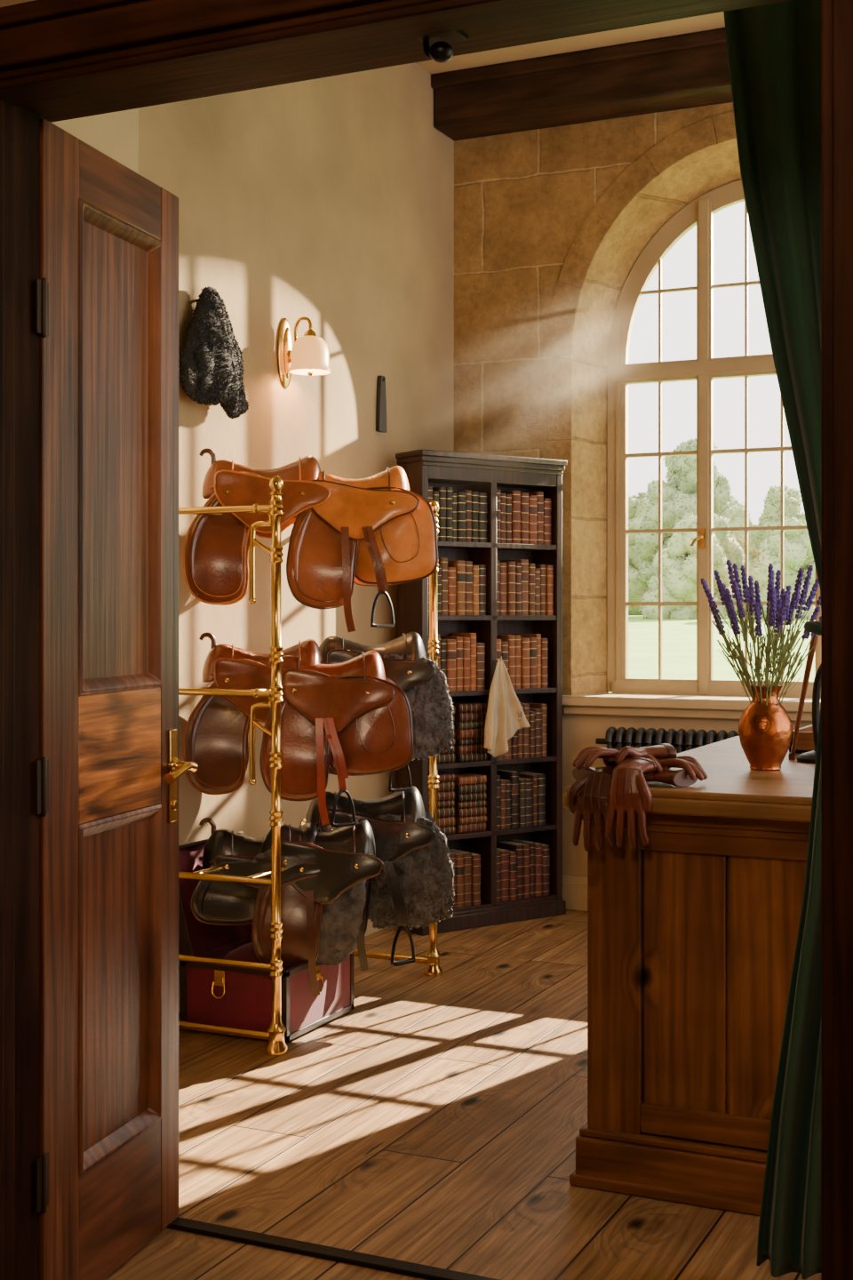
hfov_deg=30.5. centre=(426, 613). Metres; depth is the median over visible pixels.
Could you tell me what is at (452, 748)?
book
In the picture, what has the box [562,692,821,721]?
window sill
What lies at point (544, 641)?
book
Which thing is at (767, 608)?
sprig
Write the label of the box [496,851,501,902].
book
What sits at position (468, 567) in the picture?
book
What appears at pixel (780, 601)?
sprig
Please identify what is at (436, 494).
book
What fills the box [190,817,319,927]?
saddle
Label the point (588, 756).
glove
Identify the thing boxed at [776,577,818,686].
sprig
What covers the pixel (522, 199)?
wall
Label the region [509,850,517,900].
book
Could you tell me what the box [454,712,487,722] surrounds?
book
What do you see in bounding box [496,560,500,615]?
book
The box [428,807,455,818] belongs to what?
book
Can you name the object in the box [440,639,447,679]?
book
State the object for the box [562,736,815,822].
countertop
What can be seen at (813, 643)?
crop
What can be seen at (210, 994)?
trunk
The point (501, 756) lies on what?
book
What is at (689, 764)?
glove
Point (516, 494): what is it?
book
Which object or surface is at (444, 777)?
book
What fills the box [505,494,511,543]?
book
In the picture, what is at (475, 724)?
book
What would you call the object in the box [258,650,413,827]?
saddle
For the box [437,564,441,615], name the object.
book
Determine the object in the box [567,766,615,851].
glove
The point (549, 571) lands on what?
book
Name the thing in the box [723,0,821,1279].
curtain
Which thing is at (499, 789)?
book
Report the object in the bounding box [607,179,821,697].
window
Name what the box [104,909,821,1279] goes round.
floor
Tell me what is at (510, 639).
book
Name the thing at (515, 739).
book
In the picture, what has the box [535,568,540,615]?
book
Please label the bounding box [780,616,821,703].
sprig
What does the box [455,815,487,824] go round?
book
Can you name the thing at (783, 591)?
sprig
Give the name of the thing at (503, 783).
book
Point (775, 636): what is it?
sprig
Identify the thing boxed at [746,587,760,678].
sprig
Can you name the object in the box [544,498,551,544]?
book
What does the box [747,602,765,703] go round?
sprig
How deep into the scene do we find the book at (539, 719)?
7.73 m
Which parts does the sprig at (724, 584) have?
stem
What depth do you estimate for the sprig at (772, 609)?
4.37 m
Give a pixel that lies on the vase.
(765, 732)
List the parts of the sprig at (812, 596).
stem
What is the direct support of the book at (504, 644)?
on the bookcase
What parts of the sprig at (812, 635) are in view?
stem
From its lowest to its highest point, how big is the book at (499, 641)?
0.244 m
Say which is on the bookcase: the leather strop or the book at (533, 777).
the book at (533, 777)
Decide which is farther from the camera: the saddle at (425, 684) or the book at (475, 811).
the book at (475, 811)
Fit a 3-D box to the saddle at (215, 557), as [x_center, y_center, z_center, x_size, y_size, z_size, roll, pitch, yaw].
[-0.625,-0.320,5.796,0.534,0.580,0.439,0,0,-5]
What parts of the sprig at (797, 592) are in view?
stem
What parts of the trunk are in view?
lid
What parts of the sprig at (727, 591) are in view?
stem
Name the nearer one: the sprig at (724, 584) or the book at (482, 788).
the sprig at (724, 584)
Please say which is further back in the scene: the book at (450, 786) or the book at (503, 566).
the book at (503, 566)
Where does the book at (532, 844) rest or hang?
on the bookcase
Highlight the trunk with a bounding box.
[178,830,354,1042]
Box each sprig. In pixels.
[700,577,754,697]
[708,600,751,695]
[709,602,751,702]
[713,569,754,686]
[722,583,751,685]
[724,588,753,700]
[727,560,757,686]
[727,601,755,703]
[732,563,754,685]
[732,580,759,701]
[740,565,759,682]
[743,575,762,686]
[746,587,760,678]
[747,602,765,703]
[753,580,767,686]
[760,563,775,683]
[760,587,776,704]
[760,594,773,686]
[764,569,775,664]
[765,599,782,700]
[768,592,788,697]
[769,587,780,686]
[770,588,788,664]
[771,569,781,674]
[773,570,804,694]
[774,585,791,686]
[776,565,813,686]
[776,568,802,685]
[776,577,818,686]
[776,592,793,675]
[776,606,820,705]
[779,584,809,685]
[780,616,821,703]
[781,596,821,685]
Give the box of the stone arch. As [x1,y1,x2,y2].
[542,110,736,687]
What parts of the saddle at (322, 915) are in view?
seat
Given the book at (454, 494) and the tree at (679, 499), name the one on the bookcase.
the book at (454, 494)
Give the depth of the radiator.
7.54 m
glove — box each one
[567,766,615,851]
[572,744,676,768]
[572,766,671,780]
[603,748,707,780]
[604,757,657,849]
[606,765,697,787]
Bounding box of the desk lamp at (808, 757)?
[796,664,821,763]
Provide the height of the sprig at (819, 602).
0.402 m
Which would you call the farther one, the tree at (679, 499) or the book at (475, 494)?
the tree at (679, 499)
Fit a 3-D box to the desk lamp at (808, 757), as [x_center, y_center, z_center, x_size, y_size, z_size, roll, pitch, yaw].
[1.257,0.275,4.710,0.283,0.350,0.150,0,0,25]
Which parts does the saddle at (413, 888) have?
seat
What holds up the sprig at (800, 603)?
in the vase
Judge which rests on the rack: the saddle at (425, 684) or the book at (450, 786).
the saddle at (425, 684)
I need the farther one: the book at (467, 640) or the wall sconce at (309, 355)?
the book at (467, 640)
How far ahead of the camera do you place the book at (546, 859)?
7.76 m
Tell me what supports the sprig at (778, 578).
in the vase
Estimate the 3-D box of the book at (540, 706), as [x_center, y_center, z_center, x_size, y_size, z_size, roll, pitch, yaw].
[0.544,0.580,7.822,0.037,0.259,0.156,0,0,-36]
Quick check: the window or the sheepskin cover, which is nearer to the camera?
the sheepskin cover
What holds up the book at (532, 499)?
on the bookcase
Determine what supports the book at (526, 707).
on the bookcase
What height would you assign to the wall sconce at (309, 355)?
0.300 m
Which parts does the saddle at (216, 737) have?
seat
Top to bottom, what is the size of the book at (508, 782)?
0.234 m
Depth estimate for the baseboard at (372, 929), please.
7.28 m
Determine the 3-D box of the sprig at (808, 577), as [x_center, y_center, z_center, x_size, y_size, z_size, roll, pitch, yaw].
[1.041,0.068,4.466,0.123,0.412,0.044,0,0,15]
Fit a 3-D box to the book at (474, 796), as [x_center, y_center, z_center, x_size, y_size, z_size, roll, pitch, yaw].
[0.182,0.882,7.554,0.166,0.039,0.151,0,0,-36]
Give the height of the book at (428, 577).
0.248 m
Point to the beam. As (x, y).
(691, 69)
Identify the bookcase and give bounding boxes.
[395,449,567,935]
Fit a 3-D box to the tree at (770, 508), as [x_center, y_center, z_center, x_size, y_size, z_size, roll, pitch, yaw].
[21.634,-3.411,96.627,6.636,9.533,6.474,0,0,25]
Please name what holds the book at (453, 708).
on the book
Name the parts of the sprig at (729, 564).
stem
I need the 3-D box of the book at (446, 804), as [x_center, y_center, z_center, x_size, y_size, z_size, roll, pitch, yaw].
[0.026,0.904,7.441,0.166,0.037,0.151,0,0,-36]
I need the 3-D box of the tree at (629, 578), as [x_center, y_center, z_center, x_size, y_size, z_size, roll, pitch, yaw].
[8.610,-1.952,79.777,4.277,6.086,4.673,0,0,38]
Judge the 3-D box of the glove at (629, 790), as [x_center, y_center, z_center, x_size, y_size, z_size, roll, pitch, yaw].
[0.532,0.489,4.027,0.132,0.228,0.125,0,0,25]
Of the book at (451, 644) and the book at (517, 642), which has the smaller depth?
the book at (451, 644)
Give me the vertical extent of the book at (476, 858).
0.240 m
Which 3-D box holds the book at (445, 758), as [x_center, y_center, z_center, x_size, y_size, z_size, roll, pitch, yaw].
[0.028,0.687,7.444,0.166,0.048,0.151,0,0,-36]
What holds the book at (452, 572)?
on the bookcase
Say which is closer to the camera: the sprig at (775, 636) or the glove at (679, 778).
the glove at (679, 778)
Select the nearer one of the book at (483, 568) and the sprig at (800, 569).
the sprig at (800, 569)
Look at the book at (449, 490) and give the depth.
7.41 m
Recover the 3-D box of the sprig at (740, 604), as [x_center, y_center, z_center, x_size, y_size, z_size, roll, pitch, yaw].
[0.907,0.104,4.432,0.044,0.391,0.181,0,0,29]
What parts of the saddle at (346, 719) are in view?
seat, panel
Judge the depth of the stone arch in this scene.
7.93 m
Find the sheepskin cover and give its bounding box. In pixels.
[178,283,249,418]
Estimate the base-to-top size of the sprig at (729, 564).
0.432 m
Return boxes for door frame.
[0,0,852,1279]
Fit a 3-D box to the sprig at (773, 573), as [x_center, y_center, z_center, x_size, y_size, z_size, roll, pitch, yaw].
[1.014,0.079,4.598,0.043,0.417,0.163,0,0,9]
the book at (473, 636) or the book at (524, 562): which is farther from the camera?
the book at (524, 562)
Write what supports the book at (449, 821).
on the book at (447, 830)
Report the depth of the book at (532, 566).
7.70 m
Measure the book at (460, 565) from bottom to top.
0.261 m
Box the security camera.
[416,30,468,63]
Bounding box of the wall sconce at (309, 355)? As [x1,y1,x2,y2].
[276,316,331,388]
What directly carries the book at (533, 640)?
on the bookcase
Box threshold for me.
[166,1216,500,1279]
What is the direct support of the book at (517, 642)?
on the bookcase
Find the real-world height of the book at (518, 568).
0.257 m
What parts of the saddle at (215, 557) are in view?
seat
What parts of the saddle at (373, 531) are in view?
seat, panel, panel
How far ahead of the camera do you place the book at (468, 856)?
7.48 m
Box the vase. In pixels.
[738,684,793,770]
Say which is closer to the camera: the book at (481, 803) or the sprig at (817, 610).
the sprig at (817, 610)
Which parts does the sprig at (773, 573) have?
stem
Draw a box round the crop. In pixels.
[788,634,818,759]
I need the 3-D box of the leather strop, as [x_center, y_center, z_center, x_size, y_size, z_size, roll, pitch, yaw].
[-0.215,-0.993,7.416,0.046,0.265,0.076,0,0,25]
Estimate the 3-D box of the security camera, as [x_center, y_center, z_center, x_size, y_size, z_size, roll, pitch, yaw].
[0.026,-1.011,2.801,0.080,0.048,0.060,0,0,25]
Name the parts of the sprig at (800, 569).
stem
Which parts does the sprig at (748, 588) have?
stem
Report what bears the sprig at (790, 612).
in the vase
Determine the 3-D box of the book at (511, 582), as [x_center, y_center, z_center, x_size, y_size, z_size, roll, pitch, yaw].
[0.378,-0.121,7.689,0.047,0.262,0.156,0,0,-36]
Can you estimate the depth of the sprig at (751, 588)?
4.44 m
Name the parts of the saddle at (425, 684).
seat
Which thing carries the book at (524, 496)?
on the bookcase
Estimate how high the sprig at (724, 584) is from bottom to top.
0.384 m
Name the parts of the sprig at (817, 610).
stem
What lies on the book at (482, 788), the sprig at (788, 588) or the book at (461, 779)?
the book at (461, 779)
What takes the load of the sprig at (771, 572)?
in the vase
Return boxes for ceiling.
[415,11,725,74]
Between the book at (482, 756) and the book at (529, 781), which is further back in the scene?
the book at (529, 781)
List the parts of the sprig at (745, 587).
stem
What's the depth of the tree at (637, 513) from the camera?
92.76 m
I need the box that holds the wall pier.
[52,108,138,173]
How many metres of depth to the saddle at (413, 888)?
5.91 m
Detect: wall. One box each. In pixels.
[0,0,34,7]
[138,62,454,966]
[454,102,812,877]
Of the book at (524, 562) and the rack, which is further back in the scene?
the book at (524, 562)
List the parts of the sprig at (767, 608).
stem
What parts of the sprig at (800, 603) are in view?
stem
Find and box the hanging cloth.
[483,656,530,757]
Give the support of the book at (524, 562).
on the bookcase
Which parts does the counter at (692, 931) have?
rail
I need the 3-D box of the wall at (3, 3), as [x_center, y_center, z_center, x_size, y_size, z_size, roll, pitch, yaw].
[-0.513,-0.620,3.042,6.500,4.240,0.180,0,0,25]
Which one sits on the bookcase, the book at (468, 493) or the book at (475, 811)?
the book at (468, 493)
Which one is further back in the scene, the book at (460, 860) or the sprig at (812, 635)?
the book at (460, 860)
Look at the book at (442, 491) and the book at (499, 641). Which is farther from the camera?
the book at (499, 641)
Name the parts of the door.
handle, lever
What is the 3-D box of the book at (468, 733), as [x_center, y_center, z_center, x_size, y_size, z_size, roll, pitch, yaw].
[0.185,0.577,7.549,0.166,0.048,0.151,0,0,-36]
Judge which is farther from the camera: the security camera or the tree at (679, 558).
the tree at (679, 558)
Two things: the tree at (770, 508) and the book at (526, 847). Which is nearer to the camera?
the book at (526, 847)
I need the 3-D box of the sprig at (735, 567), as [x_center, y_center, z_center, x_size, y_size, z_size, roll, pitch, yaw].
[0.924,0.075,4.522,0.077,0.439,0.040,0,0,-14]
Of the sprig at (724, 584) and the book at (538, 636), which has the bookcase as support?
the book at (538, 636)
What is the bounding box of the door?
[35,118,198,1279]
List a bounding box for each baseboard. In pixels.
[178,922,383,1012]
[562,875,587,911]
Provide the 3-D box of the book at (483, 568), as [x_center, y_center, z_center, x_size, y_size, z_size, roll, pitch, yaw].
[0.230,-0.112,7.594,0.047,0.243,0.156,0,0,-36]
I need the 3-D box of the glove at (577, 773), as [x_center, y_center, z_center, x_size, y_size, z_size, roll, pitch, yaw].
[0.534,0.423,4.195,0.269,0.056,0.129,0,0,-29]
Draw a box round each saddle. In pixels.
[181,448,330,605]
[181,632,323,795]
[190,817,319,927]
[250,817,383,996]
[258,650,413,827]
[285,465,438,631]
[305,785,456,971]
[319,632,455,791]
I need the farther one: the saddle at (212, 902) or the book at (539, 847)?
the book at (539, 847)
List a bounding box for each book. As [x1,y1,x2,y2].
[428,486,432,502]
[428,576,429,615]
[428,752,455,764]
[428,771,455,782]
[428,781,455,792]
[428,791,455,802]
[428,800,455,809]
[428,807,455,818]
[432,486,446,541]
[432,491,439,541]
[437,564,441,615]
[437,634,440,668]
[437,816,455,827]
[438,557,448,615]
[439,825,455,835]
[440,636,463,690]
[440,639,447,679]
[442,744,455,753]
[443,639,456,691]
[446,487,452,541]
[448,560,465,615]
[448,567,456,615]
[448,848,471,906]
[448,850,463,907]
[449,852,456,908]
[450,738,455,744]
[451,704,455,715]
[452,490,471,542]
[452,492,457,541]
[452,632,476,690]
[452,701,487,712]
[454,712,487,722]
[454,720,485,729]
[454,728,484,739]
[454,744,487,753]
[454,772,487,785]
[454,783,487,794]
[454,792,487,802]
[454,800,487,808]
[454,806,487,817]
[454,822,486,833]
[455,737,484,745]
[455,752,487,762]
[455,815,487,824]
[456,492,465,542]
[463,637,470,690]
[464,560,472,615]
[472,491,479,542]
[472,565,479,615]
[472,853,480,905]
[475,564,486,615]
[476,642,485,690]
[478,492,487,542]
[496,488,501,543]
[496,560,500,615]
[496,634,521,688]
[496,635,515,688]
[496,639,501,663]
[496,753,503,759]
[496,769,519,828]
[496,775,501,830]
[496,848,509,901]
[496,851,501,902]
[497,841,524,899]
[499,561,516,615]
[499,562,507,615]
[500,490,520,543]
[500,493,506,543]
[500,778,511,828]
[500,779,506,829]
[501,641,508,671]
[502,559,528,615]
[504,737,511,759]
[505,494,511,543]
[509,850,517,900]
[510,840,530,898]
[511,839,535,897]
[512,730,519,759]
[515,562,521,615]
[517,633,541,687]
[518,702,523,758]
[519,772,538,825]
[519,777,533,826]
[519,778,526,827]
[520,492,528,543]
[520,637,536,687]
[520,638,530,688]
[520,840,543,896]
[521,771,545,825]
[522,703,529,758]
[526,702,547,756]
[528,491,543,544]
[528,495,537,543]
[528,563,535,615]
[529,708,543,757]
[529,711,535,757]
[535,564,546,615]
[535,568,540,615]
[541,638,548,687]
[542,843,550,895]
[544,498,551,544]
[545,565,553,615]
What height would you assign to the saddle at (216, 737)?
0.580 m
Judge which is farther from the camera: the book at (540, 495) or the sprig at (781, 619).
the book at (540, 495)
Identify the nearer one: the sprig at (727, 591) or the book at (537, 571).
the sprig at (727, 591)
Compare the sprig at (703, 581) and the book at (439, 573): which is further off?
the book at (439, 573)
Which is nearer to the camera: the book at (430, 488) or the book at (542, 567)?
the book at (430, 488)
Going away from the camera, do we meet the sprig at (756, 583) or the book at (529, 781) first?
the sprig at (756, 583)
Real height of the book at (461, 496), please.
0.237 m
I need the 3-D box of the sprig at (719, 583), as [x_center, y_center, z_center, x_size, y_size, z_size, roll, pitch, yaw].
[0.902,0.068,4.536,0.134,0.390,0.041,0,0,29]
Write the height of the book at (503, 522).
0.245 m
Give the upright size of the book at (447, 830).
0.041 m
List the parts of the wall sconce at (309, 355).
arm, lamp shade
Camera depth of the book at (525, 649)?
7.68 m
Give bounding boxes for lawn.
[608,615,815,692]
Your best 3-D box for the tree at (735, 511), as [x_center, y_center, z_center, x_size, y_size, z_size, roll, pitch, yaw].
[19.092,-3.650,106.036,6.309,9.414,6.517,0,0,25]
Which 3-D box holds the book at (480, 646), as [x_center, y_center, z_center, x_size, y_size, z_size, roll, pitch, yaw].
[0.221,0.256,7.577,0.052,0.227,0.156,0,0,-36]
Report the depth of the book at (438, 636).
7.38 m
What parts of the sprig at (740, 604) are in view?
stem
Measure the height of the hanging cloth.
0.482 m
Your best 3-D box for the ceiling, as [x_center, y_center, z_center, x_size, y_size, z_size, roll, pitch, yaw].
[1.322,-2.790,5.248,5.040,0.100,5.370,0,0,25]
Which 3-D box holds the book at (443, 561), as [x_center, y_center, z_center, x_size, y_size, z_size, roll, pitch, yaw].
[0.045,-0.127,7.462,0.045,0.273,0.156,0,0,-36]
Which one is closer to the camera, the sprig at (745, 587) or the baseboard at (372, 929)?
the sprig at (745, 587)
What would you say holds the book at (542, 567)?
on the bookcase
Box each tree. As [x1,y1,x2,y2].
[628,491,653,615]
[628,533,632,618]
[630,440,744,611]
[637,512,734,619]
[724,496,749,538]
[734,482,806,615]
[752,513,815,619]
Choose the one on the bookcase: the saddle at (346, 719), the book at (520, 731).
the book at (520, 731)
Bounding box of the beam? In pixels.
[431,27,733,140]
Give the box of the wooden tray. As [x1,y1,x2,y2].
[789,724,815,753]
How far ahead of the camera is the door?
3.52 m
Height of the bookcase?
2.262 m
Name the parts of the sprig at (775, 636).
stem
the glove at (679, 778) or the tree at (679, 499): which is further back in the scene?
the tree at (679, 499)
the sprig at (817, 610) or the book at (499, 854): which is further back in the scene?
the book at (499, 854)
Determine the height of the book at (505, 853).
0.243 m
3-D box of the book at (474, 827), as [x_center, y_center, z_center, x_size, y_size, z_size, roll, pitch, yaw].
[0.179,1.028,7.557,0.166,0.045,0.151,0,0,-36]
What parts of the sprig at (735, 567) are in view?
stem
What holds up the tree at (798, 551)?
on the lawn
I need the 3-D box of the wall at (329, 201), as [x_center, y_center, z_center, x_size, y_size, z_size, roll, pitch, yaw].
[-0.920,-0.620,6.167,0.200,4.240,5.400,0,0,25]
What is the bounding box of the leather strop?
[376,375,387,432]
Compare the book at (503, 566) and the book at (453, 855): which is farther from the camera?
the book at (503, 566)
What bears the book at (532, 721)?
on the bookcase
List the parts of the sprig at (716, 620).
stem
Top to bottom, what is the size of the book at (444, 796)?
0.044 m
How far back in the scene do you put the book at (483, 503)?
7.53 m
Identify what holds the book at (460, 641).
on the bookcase
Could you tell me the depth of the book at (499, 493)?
7.58 m
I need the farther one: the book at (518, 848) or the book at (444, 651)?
the book at (518, 848)
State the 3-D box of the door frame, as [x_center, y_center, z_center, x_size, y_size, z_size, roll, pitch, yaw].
[-0.098,0.172,2.812,1.935,2.655,0.305,0,0,25]
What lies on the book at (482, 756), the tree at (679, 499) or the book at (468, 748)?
the book at (468, 748)
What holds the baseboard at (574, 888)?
attached to the wall at (522, 199)
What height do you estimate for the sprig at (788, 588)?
0.368 m
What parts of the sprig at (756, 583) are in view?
stem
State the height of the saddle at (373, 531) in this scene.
0.612 m
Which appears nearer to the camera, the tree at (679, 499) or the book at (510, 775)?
the book at (510, 775)
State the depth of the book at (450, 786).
7.40 m
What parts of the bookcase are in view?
cornice, shelf, shelf, shelf, shelf, shelf, shelf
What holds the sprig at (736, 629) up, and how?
in the vase
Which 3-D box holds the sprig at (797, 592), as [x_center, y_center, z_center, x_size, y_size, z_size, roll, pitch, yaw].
[1.012,0.083,4.429,0.044,0.405,0.145,0,0,-39]
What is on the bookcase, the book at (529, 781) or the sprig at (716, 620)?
the book at (529, 781)
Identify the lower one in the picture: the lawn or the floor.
the floor
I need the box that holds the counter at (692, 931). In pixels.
[562,736,815,1215]
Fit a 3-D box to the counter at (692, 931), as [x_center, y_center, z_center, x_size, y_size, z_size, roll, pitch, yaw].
[1.664,0.975,4.498,2.026,1.050,1.860,0,0,25]
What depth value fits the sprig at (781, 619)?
4.35 m
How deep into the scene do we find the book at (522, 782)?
7.66 m
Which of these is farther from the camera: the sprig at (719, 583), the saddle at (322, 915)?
the saddle at (322, 915)
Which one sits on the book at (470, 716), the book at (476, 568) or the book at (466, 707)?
the book at (466, 707)
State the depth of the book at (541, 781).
7.75 m
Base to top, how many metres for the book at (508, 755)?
0.249 m
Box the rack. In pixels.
[178,475,442,1055]
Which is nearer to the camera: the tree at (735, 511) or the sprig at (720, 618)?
the sprig at (720, 618)
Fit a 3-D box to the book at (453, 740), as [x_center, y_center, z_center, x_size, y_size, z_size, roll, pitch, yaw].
[0.030,0.610,7.436,0.166,0.034,0.151,0,0,-36]
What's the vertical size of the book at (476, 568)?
0.240 m
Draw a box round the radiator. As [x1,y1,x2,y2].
[595,726,739,753]
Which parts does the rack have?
rail, rail, rail, rail, rail, rail, rail, rail, rail, post, rail, post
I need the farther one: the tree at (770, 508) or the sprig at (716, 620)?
the tree at (770, 508)
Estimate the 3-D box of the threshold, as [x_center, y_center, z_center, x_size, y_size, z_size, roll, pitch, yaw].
[0.500,1.494,3.314,3.095,0.012,0.050,0,0,25]
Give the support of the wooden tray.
on the counter at (692, 931)

